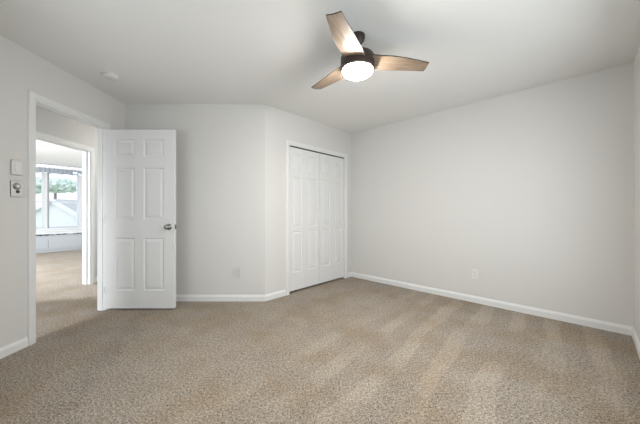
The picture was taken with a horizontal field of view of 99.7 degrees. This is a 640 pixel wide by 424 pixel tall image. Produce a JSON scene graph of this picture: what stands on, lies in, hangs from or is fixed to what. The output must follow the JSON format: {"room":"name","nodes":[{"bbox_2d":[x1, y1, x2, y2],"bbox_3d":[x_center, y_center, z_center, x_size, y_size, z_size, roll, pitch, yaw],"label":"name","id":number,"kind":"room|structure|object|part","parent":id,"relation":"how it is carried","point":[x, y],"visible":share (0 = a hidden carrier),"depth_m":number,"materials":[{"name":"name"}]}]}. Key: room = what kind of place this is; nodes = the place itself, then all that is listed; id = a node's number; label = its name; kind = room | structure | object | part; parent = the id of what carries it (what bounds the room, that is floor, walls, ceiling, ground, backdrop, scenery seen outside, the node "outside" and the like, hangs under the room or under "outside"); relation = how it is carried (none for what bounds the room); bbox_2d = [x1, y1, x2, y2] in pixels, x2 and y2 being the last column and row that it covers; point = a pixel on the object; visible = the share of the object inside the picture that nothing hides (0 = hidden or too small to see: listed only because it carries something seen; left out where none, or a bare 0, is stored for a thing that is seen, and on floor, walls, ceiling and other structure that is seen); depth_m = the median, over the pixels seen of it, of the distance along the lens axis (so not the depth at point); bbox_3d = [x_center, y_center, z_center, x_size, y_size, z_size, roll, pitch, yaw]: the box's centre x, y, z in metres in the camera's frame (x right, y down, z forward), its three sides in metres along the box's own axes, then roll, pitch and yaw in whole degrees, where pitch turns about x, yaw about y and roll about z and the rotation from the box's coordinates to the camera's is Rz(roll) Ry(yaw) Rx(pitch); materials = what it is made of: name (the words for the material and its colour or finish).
{"room":"empty bedroom","nodes":[
{"label":"empty bedroom","id":0,"kind":"room"},
{"bbox_2d":[36,163,81,232],"bbox_3d":[-8.284,-0.117,6.859,0.140,2.440,4.900,0,0,38],"label":"wall","id":1,"kind":"structure","parent":0,"point":[45,229],"depth_m":7.72,"materials":[{"name":"grey paint"}]},
{"bbox_2d":[36,172,43,229],"bbox_3d":[-7.943,-0.336,7.266,0.141,1.642,0.830,0,0,38],"label":"window","id":2,"kind":"structure","parent":1,"relation":"in","point":[42,173],"depth_m":7.55,"materials":[{"name":"grey plastic"}]},
{"bbox_2d":[36,163,81,175],"bbox_3d":[-7.752,-1.197,7.365,0.082,0.250,2.450,0,0,38],"label":"valance","id":3,"kind":"object","parent":1,"relation":"attached to","point":[45,168],"visible":0.48,"depth_m":7.69,"materials":[{"name":"grey fabric"}]},
{"bbox_2d":[47,173,81,228],"bbox_3d":[-7.473,-0.336,7.874,0.141,1.642,0.788,0,0,38],"label":"window","id":4,"kind":"structure","parent":1,"relation":"in","point":[48,201],"depth_m":7.83,"materials":[{"name":"grey plastic"}]},
{"bbox_3d":[-7.501,-0.288,7.896,0.040,0.044,0.598,0,0,38],"label":"meeting rail","id":5,"kind":"part","parent":4,"relation":"part of","materials":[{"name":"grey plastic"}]},
{"bbox_2d":[0,35,124,347],"bbox_3d":[-2.453,-0.117,4.205,0.085,2.440,4.790,0,0,0],"label":"wall","id":6,"kind":"structure","parent":0,"point":[22,70],"depth_m":2.16,"materials":[{"name":"white paint"}]},
{"bbox_2d":[0,337,27,358],"bbox_3d":[-2.404,1.063,2.576,0.013,0.079,1.532,0,0,0],"label":"baseboard","id":7,"kind":"structure","parent":6,"relation":"attached to","point":[11,348],"depth_m":2.11,"materials":[{"name":"white paint"}]},
{"bbox_2d":[10,181,22,196],"bbox_3d":[-2.399,-0.182,2.142,0.022,0.125,0.086,0,0,0],"label":"dimmer switch","id":8,"kind":"object","parent":6,"relation":"attached to","point":[16,187],"visible":1,"depth_m":2.13,"materials":[{"name":"white plastic"}]},
{"bbox_2d":[11,159,21,175],"bbox_3d":[-2.405,-0.351,2.142,0.011,0.118,0.080,0,0,0],"label":"light switch","id":9,"kind":"object","parent":6,"relation":"attached to","point":[16,166],"visible":1,"depth_m":2.14,"materials":[{"name":"white plastic"}]},
{"bbox_2d":[27,90,110,345],"bbox_3d":[-2.453,0.049,2.659,0.121,2.108,0.874,0,0,0],"label":"trim","id":10,"kind":"structure","parent":6,"relation":"attached to","point":[33,99],"depth_m":2.28,"materials":[{"name":"white paint"}]},
{"bbox_2d":[104,130,175,307],"bbox_3d":[-2.024,0.079,3.048,0.797,2.005,0.172,0,0,0],"label":"door","id":11,"kind":"structure","parent":6,"relation":"in","point":[140,165],"depth_m":3.03,"materials":[{"name":"white paint"}]},
{"bbox_3d":[-1.696,0.167,2.998,0.070,0.070,0.068,0,0,0],"label":"knob","id":12,"kind":"part","parent":11,"relation":"part of","materials":[{"name":"silver metal"}]},
{"bbox_2d":[36,106,96,276],"bbox_3d":[-3.567,-0.117,3.450,0.115,2.440,6.300,0,0,0],"label":"wall","id":13,"kind":"structure","parent":0,"point":[48,122],"depth_m":3.80,"materials":[{"name":"grey paint"}]},
{"bbox_2d":[36,131,94,284],"bbox_3d":[-3.567,0.052,3.715,0.151,2.102,0.954,0,0,0],"label":"trim","id":14,"kind":"structure","parent":13,"relation":"attached to","point":[88,153],"depth_m":4.12,"materials":[{"name":"white paint"}]},
{"bbox_2d":[125,104,264,294],"bbox_3d":[-1.546,-0.117,3.400,1.729,2.440,0.115,0,0,0],"label":"wall","id":15,"kind":"structure","parent":0,"point":[220,148],"depth_m":3.34,"materials":[{"name":"white paint"}]},
{"bbox_2d":[176,295,264,300],"bbox_3d":[-1.544,1.063,3.336,1.733,0.079,0.013,0,0,0],"label":"baseboard","id":16,"kind":"structure","parent":15,"relation":"attached to","point":[178,297],"depth_m":3.33,"materials":[{"name":"white paint"}]},
{"bbox_2d":[234,269,239,277],"bbox_3d":[-1.030,0.758,3.337,0.072,0.116,0.010,0,0,0],"label":"power outlet","id":17,"kind":"object","parent":15,"relation":"attached to","point":[236,271],"visible":1,"depth_m":3.34,"materials":[{"name":"white plastic"}]},
{"bbox_2d":[265,104,351,294],"bbox_3d":[-0.113,-0.117,4.019,0.115,2.440,1.765,0,0,44],"label":"wall","id":18,"kind":"structure","parent":0,"point":[280,125],"depth_m":3.53,"materials":[{"name":"white paint"}]},
{"bbox_2d":[265,272,351,300],"bbox_3d":[-0.066,1.063,3.975,0.013,0.079,1.765,0,0,44],"label":"baseboard","id":19,"kind":"structure","parent":18,"relation":"attached to","point":[274,295],"depth_m":3.46,"materials":[{"name":"white paint"}]},
{"bbox_2d":[290,147,343,290],"bbox_3d":[-0.020,0.096,4.071,0.029,1.958,1.174,0,0,44],"label":"door","id":20,"kind":"structure","parent":18,"relation":"in","point":[316,179],"depth_m":3.99,"materials":[{"name":"white paint"}]},
{"bbox_2d":[286,139,347,294],"bbox_3d":[-0.035,0.070,4.087,0.133,2.066,1.310,0,0,44],"label":"trim","id":21,"kind":"structure","parent":18,"relation":"attached to","point":[289,143],"depth_m":3.82,"materials":[{"name":"white paint"}]},
{"bbox_2d":[0,250,639,423],"bbox_3d":[-3.347,1.178,3.797,11.418,0.150,6.095,0,0,38],"label":"floor","id":22,"kind":"structure","parent":0,"point":[351,350],"depth_m":2.01,"materials":[{"name":"beige carpet"}]},
{"bbox_2d":[36,231,81,252],"bbox_3d":[-7.531,0.838,7.452,0.323,0.530,2.800,0,0,38],"label":"window bench","id":23,"kind":"object","parent":22,"relation":"on","point":[72,240],"visible":0.39,"depth_m":7.54,"materials":[{"name":"grey paint"}]},
{"bbox_2d":[0,0,639,167],"bbox_3d":[-3.354,-1.412,3.788,11.418,0.150,6.074,0,0,38],"label":"ceiling","id":24,"kind":"structure","parent":0,"point":[272,53],"depth_m":2.21,"materials":[{"name":"white paint"}]},
{"bbox_2d":[100,71,119,80],"bbox_3d":[-2.045,-1.316,2.635,0.152,0.042,0.152,0,0,0],"label":"smoke detector","id":25,"kind":"object","parent":24,"relation":"attached to","point":[111,76],"visible":1,"depth_m":2.60,"materials":[{"name":"white plastic"}]},
{"bbox_2d":[311,11,428,88],"bbox_3d":[0.375,-1.182,2.001,0.906,0.310,0.980,0,0,0],"label":"ceiling fan","id":26,"kind":"object","parent":24,"relation":"hanging from","point":[358,62],"visible":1,"depth_m":1.98,"materials":[{"name":"brown wood"}]},
{"bbox_3d":[0.125,-1.131,2.262,0.160,0.027,0.529,0,0,-36],"label":"blade","id":27,"kind":"part","parent":26,"relation":"part of","materials":[{"name":"brown wood"}]},
{"bbox_3d":[0.170,-1.131,1.776,0.160,0.027,0.529,0,0,24],"label":"blade","id":28,"kind":"part","parent":26,"relation":"part of","materials":[{"name":"brown wood"}]},
{"bbox_3d":[0.285,-1.052,2.050,0.230,0.048,0.230,0,0,0],"label":"lamp shade","id":29,"kind":"part","parent":26,"relation":"part of","materials":[{"name":"white glass"}]},
{"bbox_3d":[0.568,-1.131,2.058,0.529,0.027,0.160,0,0,-6],"label":"blade","id":30,"kind":"part","parent":26,"relation":"part of","materials":[{"name":"brown wood"}]},
{"bbox_2d":[352,62,633,326],"bbox_3d":[1.708,-0.117,3.553,3.159,2.440,0.120,0,0,44],"label":"wall","id":31,"kind":"structure","parent":0,"point":[531,190],"depth_m":3.00,"materials":[{"name":"white paint"}]},
{"bbox_2d":[472,269,477,278],"bbox_3d":[1.886,0.754,3.288,0.072,0.116,0.010,0,0,45],"label":"power outlet","id":32,"kind":"object","parent":31,"relation":"attached to","point":[474,271],"visible":1,"depth_m":3.29,"materials":[{"name":"white plastic"}]},
{"bbox_2d":[352,272,632,335],"bbox_3d":[1.661,1.063,3.506,3.159,0.079,0.013,0,0,44],"label":"baseboard","id":33,"kind":"structure","parent":31,"relation":"attached to","point":[608,326],"depth_m":3.01,"materials":[{"name":"white paint"}]},
{"bbox_2d":[634,42,639,341],"bbox_3d":[1.393,-0.117,0.905,4.099,2.440,0.140,0,0,-45],"label":"wall","id":34,"kind":"structure","parent":0,"point":[637,57],"depth_m":2.21,"materials":[{"name":"white paint"}]},
{"bbox_2d":[632,327,639,358],"bbox_3d":[1.339,1.063,0.959,0.013,0.079,4.099,0,0,45],"label":"baseboard","id":35,"kind":"structure","parent":34,"relation":"attached to","point":[634,335],"depth_m":2.20,"materials":[{"name":"white paint"}]},
{"label":"outside","id":36,"kind":"structure","parent":0,"visible":0},
{"bbox_3d":[-25.000,4.203,40.500,70.000,0.200,59.000,0,0,0],"label":"ground","id":37,"kind":"structure","parent":36,"visible":0},
{"bbox_2d":[36,198,76,226],"bbox_3d":[-15.900,1.651,19.660,6.440,4.904,7.480,0,0,0],"label":"house","id":38,"kind":"structure","parent":37,"relation":"on","point":[60,214],"depth_m":16.20,"materials":[{"name":"white"}]},
{"bbox_2d":[36,176,76,198],"bbox_3d":[-24.885,0.408,25.433,4.644,7.391,3.227,0,0,0],"label":"tree","id":39,"kind":"object","parent":37,"relation":"on","point":[56,185],"visible":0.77,"depth_m":24.87,"materials":[{"name":"green plant"}]}
]}

